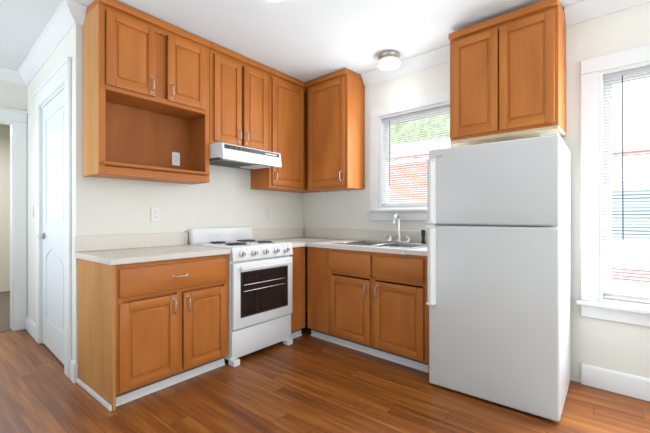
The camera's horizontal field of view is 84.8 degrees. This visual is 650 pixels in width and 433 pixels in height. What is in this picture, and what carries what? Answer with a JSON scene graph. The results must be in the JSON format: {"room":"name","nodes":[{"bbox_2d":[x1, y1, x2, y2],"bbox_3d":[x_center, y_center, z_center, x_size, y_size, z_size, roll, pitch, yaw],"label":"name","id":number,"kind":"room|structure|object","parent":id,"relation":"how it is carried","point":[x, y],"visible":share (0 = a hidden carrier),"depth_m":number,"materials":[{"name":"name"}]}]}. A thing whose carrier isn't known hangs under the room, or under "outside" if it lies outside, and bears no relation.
{"room":"kitchen","nodes":[
{"label":"kitchen","id":0,"kind":"room"},
{"bbox_2d":[0,124,9,291],"bbox_3d":[-5.609,-0.152,4.871,0.289,2.635,3.800,0,0,39],"label":"wall","id":1,"kind":"structure","parent":0,"point":[4,207],"depth_m":5.47,"materials":[{"name":"paint"}]},
{"bbox_2d":[0,291,11,332],"bbox_3d":[-4.613,1.188,3.983,2.746,0.054,3.723,0,0,39],"label":"floor carpet","id":2,"kind":"object","parent":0,"point":[4,311],"depth_m":4.35,"materials":[{"name":"beige carpet"}]},
{"bbox_2d":[0,80,26,121],"bbox_3d":[-4.020,-0.152,2.784,0.294,2.635,2.904,0,0,39],"label":"wall","id":3,"kind":"structure","parent":0,"point":[13,95],"depth_m":3.62,"materials":[{"name":"paint"}]},
{"bbox_2d":[0,107,27,330],"bbox_3d":[-3.511,0.039,3.327,0.232,2.252,1.119,0,0,39],"label":"door frame","id":4,"kind":"structure","parent":3,"relation":"attached to","point":[18,219],"depth_m":3.64,"materials":[{"name":"paint"}]},
{"bbox_2d":[0,66,27,85],"bbox_3d":[-3.943,-1.415,2.702,0.216,0.110,2.620,0,0,39],"label":"crown molding","id":5,"kind":"structure","parent":3,"relation":"attached to","point":[1,68],"depth_m":3.53,"materials":[{"name":"paint"}]},
{"bbox_2d":[27,25,74,360],"bbox_3d":[-2.439,-0.152,3.217,1.940,2.635,0.246,0,0,39],"label":"wall","id":6,"kind":"structure","parent":0,"point":[65,48],"depth_m":3.16,"materials":[{"name":"paint"}]},
{"bbox_2d":[26,316,34,338],"bbox_3d":[-2.898,1.096,3.514,0.511,0.138,0.041,0,0,39],"label":"baseboard","id":7,"kind":"structure","parent":6,"relation":"attached to","point":[30,324],"depth_m":3.51,"materials":[{"name":"paint"}]},
{"bbox_2d":[31,205,33,216],"bbox_3d":[-2.877,-0.055,3.495,0.070,0.114,0.018,0,0,39],"label":"light switch","id":8,"kind":"object","parent":6,"relation":"attached to","point":[32,210],"visible":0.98,"depth_m":3.48,"materials":[{"name":"white plastic"}]},
{"bbox_2d":[4,0,86,83],"bbox_3d":[-2.380,-1.415,3.010,1.783,0.110,0.179,0,0,39],"label":"crown molding","id":9,"kind":"structure","parent":6,"relation":"attached to","point":[67,16],"depth_m":2.83,"materials":[{"name":"paint"}]},
{"bbox_2d":[37,89,63,364],"bbox_3d":[-2.247,0.082,2.971,0.899,2.143,0.102,0,0,39],"label":"interior door","id":10,"kind":"structure","parent":6,"relation":"in","point":[52,235],"depth_m":2.98,"materials":[{"name":"paint"}]},
{"bbox_2d":[34,56,71,377],"bbox_3d":[-2.229,0.009,3.003,1.184,2.312,0.234,0,0,39],"label":"door frame","id":11,"kind":"structure","parent":6,"relation":"attached to","point":[57,79],"depth_m":2.66,"materials":[{"name":"paint"}]},
{"bbox_2d":[75,23,303,362],"bbox_3d":[-1.063,-0.152,3.477,0.150,2.635,2.380,0,0,39],"label":"wall","id":12,"kind":"structure","parent":0,"point":[226,197],"depth_m":3.01,"materials":[{"name":"paint"}]},
{"bbox_2d":[83,0,211,184],"bbox_3d":[-1.328,-0.875,2.754,0.341,1.180,0.837,0,0,39],"label":"upper cabinet","id":13,"kind":"object","parent":12,"relation":"attached to","point":[145,95],"visible":0.98,"depth_m":2.69,"materials":[{"name":"brown wood"}]},
{"bbox_2d":[172,152,179,165],"bbox_3d":[-1.280,-0.495,3.062,0.008,0.114,0.070,0,0,39],"label":"outlet","id":14,"kind":"object","parent":13,"relation":"attached to","point":[175,158],"visible":1,"depth_m":3.06,"materials":[{"name":"white plastic"}]},
{"bbox_2d":[151,208,158,221],"bbox_3d":[-1.398,-0.015,2.933,0.008,0.114,0.070,0,0,39],"label":"outlet","id":15,"kind":"object","parent":12,"relation":"attached to","point":[154,214],"visible":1,"depth_m":2.93,"materials":[{"name":"white plastic"}]},
{"bbox_2d":[209,42,270,150],"bbox_3d":[-0.855,-1.040,3.341,0.341,0.850,0.668,0,0,39],"label":"upper cabinet","id":16,"kind":"object","parent":12,"relation":"attached to","point":[239,99],"visible":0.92,"depth_m":3.21,"materials":[{"name":"brown wood"}]},
{"bbox_2d":[209,142,281,169],"bbox_3d":[-0.805,-0.541,3.301,0.470,0.143,0.658,0,0,39],"label":"range hood","id":17,"kind":"object","parent":16,"relation":"attached to","point":[223,154],"visible":0.94,"depth_m":3.12,"materials":[{"name":"metal"}]},
{"bbox_2d":[267,209,271,218],"bbox_3d":[-0.610,-0.025,3.912,0.008,0.114,0.070,0,0,39],"label":"outlet","id":18,"kind":"object","parent":12,"relation":"attached to","point":[269,213],"visible":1,"depth_m":3.91,"materials":[{"name":"white plastic"}]},
{"bbox_2d":[252,228,303,239],"bbox_3d":[-0.532,0.193,4.001,0.018,0.114,0.849,0,0,39],"label":"backsplash","id":19,"kind":"structure","parent":12,"relation":"attached to","point":[282,233],"depth_m":3.96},
{"bbox_2d":[251,68,319,192],"bbox_3d":[-0.390,-0.875,3.917,0.341,1.180,0.808,0,0,39],"label":"upper cabinet","id":20,"kind":"object","parent":12,"relation":"attached to","point":[288,118],"visible":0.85,"depth_m":3.70,"materials":[{"name":"brown wood"}]},
{"bbox_2d":[0,0,580,82],"bbox_3d":[-2.404,-1.500,1.893,9.750,0.060,6.830,0,0,39],"label":"ceiling","id":21,"kind":"structure","parent":0,"point":[304,41],"depth_m":2.74,"materials":[{"name":"paint"}]},
{"bbox_2d":[264,0,283,2],"bbox_3d":[-0.324,-1.408,2.188,0.222,0.123,0.222,0,0,39],"label":"ceiling light","id":22,"kind":"object","parent":21,"relation":"attached to","point":[274,1],"visible":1,"depth_m":2.24,"materials":[{"name":"white glass"}]},
{"bbox_2d":[377,50,400,70],"bbox_3d":[0.583,-1.408,3.249,0.222,0.123,0.222,0,0,39],"label":"light","id":23,"kind":"object","parent":21,"relation":"attached to","point":[390,60],"visible":1,"depth_m":3.18,"materials":[{"name":"white glass"}]},
{"bbox_2d":[0,312,649,432],"bbox_3d":[-1.155,1.195,1.849,7.750,0.060,5.330,0,0,39],"label":"floor","id":24,"kind":"structure","parent":0,"point":[305,382],"depth_m":2.22,"materials":[{"name":"wood"}]},
{"bbox_2d":[74,232,230,410],"bbox_3d":[-1.233,0.650,2.617,0.661,1.029,0.852,0,0,39],"label":"base cabinet","id":25,"kind":"object","parent":24,"relation":"on","point":[152,312],"visible":1,"depth_m":2.38,"materials":[{"name":"brown wood"}]},
{"bbox_2d":[189,227,292,366],"bbox_3d":[-0.731,0.634,3.188,0.684,1.062,0.667,0,0,39],"label":"stove","id":26,"kind":"object","parent":24,"relation":"on","point":[259,293],"visible":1,"depth_m":2.98,"materials":[{"name":"metal"}]},
{"bbox_2d":[290,248,307,338],"bbox_3d":[-0.498,0.726,3.572,0.608,0.876,0.221,0,0,39],"label":"base cabinet","id":27,"kind":"object","parent":24,"relation":"on","point":[298,256],"depth_m":3.40,"materials":[{"name":"brown wood"}]},
{"bbox_2d":[261,236,426,255],"bbox_3d":[0.213,0.269,3.392,1.942,0.038,0.836,0,0,39],"label":"countertop","id":28,"kind":"structure","parent":27,"relation":"on","point":[297,241],"depth_m":3.18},
{"bbox_2d":[333,215,426,248],"bbox_3d":[0.551,0.201,3.202,0.800,0.440,0.530,0,0,42],"label":"sink","id":29,"kind":"object","parent":28,"relation":"in","point":[390,242],"visible":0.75,"depth_m":3.29,"materials":[{"name":"silver metal"}]},
{"bbox_2d":[426,132,569,421],"bbox_3d":[1.196,0.345,2.448,0.760,1.639,0.697,0,0,39],"label":"refrigerator","id":30,"kind":"object","parent":24,"relation":"on","point":[498,264],"visible":1,"depth_m":2.17,"materials":[{"name":"white metal"}]},
{"bbox_2d":[367,90,456,220],"bbox_3d":[0.863,-0.532,3.400,0.990,1.145,0.203,0,0,42],"label":"window","id":31,"kind":"structure","parent":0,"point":[382,206],"depth_m":3.51,"materials":[{"name":"paint"}]},
{"bbox_2d":[304,2,649,382],"bbox_3d":[1.605,-0.152,2.764,5.200,2.635,0.150,0,0,42],"label":"wall","id":32,"kind":"structure","parent":0,"point":[615,346],"depth_m":2.51,"materials":[{"name":"paint"}]},
{"bbox_2d":[323,209,326,218],"bbox_3d":[-0.001,-0.025,4.115,0.070,0.114,0.008,0,0,42],"label":"outlet","id":33,"kind":"object","parent":32,"relation":"attached to","point":[324,213],"visible":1,"depth_m":4.11,"materials":[{"name":"white plastic"}]},
{"bbox_2d":[306,68,364,193],"bbox_3d":[0.095,-0.858,3.803,0.565,1.214,0.341,0,0,42],"label":"upper cabinet","id":34,"kind":"object","parent":32,"relation":"attached to","point":[336,130],"visible":0.98,"depth_m":3.66,"materials":[{"name":"brown wood"}]},
{"bbox_2d":[361,210,365,220],"bbox_3d":[0.405,-0.015,3.746,0.070,0.114,0.008,0,0,42],"label":"outlet","id":35,"kind":"object","parent":32,"relation":"attached to","point":[363,214],"visible":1,"depth_m":3.74,"materials":[{"name":"white plastic"}]},
{"bbox_2d":[360,44,449,86],"bbox_3d":[0.777,-1.415,3.359,1.037,0.110,0.146,0,0,39],"label":"crown molding","id":36,"kind":"structure","parent":32,"relation":"attached to","point":[441,55],"depth_m":3.32,"materials":[{"name":"paint"}]},
{"bbox_2d":[448,0,565,146],"bbox_3d":[1.347,-1.004,2.672,0.729,0.863,0.330,0,0,42],"label":"upper cabinet","id":37,"kind":"object","parent":32,"relation":"attached to","point":[507,76],"visible":1,"depth_m":2.52,"materials":[{"name":"brown wood"}]},
{"bbox_2d":[564,0,649,26],"bbox_3d":[2.377,-1.415,1.901,1.837,0.110,0.198,0,0,39],"label":"crown molding","id":38,"kind":"structure","parent":32,"relation":"attached to","point":[583,10],"depth_m":2.41,"materials":[{"name":"paint"}]},
{"bbox_2d":[576,44,649,326],"bbox_3d":[2.193,-0.195,2.191,1.039,1.780,0.203,0,0,42],"label":"window","id":39,"kind":"structure","parent":32,"relation":"in","point":[599,185],"depth_m":2.42,"materials":[{"name":"paint"}]},
{"bbox_2d":[581,364,649,400],"bbox_3d":[2.457,1.096,1.875,1.802,0.138,0.128,0,0,39],"label":"baseboard","id":40,"kind":"structure","parent":32,"relation":"attached to","point":[634,386],"depth_m":2.35,"materials":[{"name":"paint"}]},
{"label":"outside","id":41,"kind":"structure","parent":0,"visible":0},
{"bbox_2d":[390,77,649,291],"bbox_3d":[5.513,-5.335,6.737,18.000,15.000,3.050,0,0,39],"label":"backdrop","id":42,"kind":"structure","parent":41,"point":[435,124],"depth_m":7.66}
]}

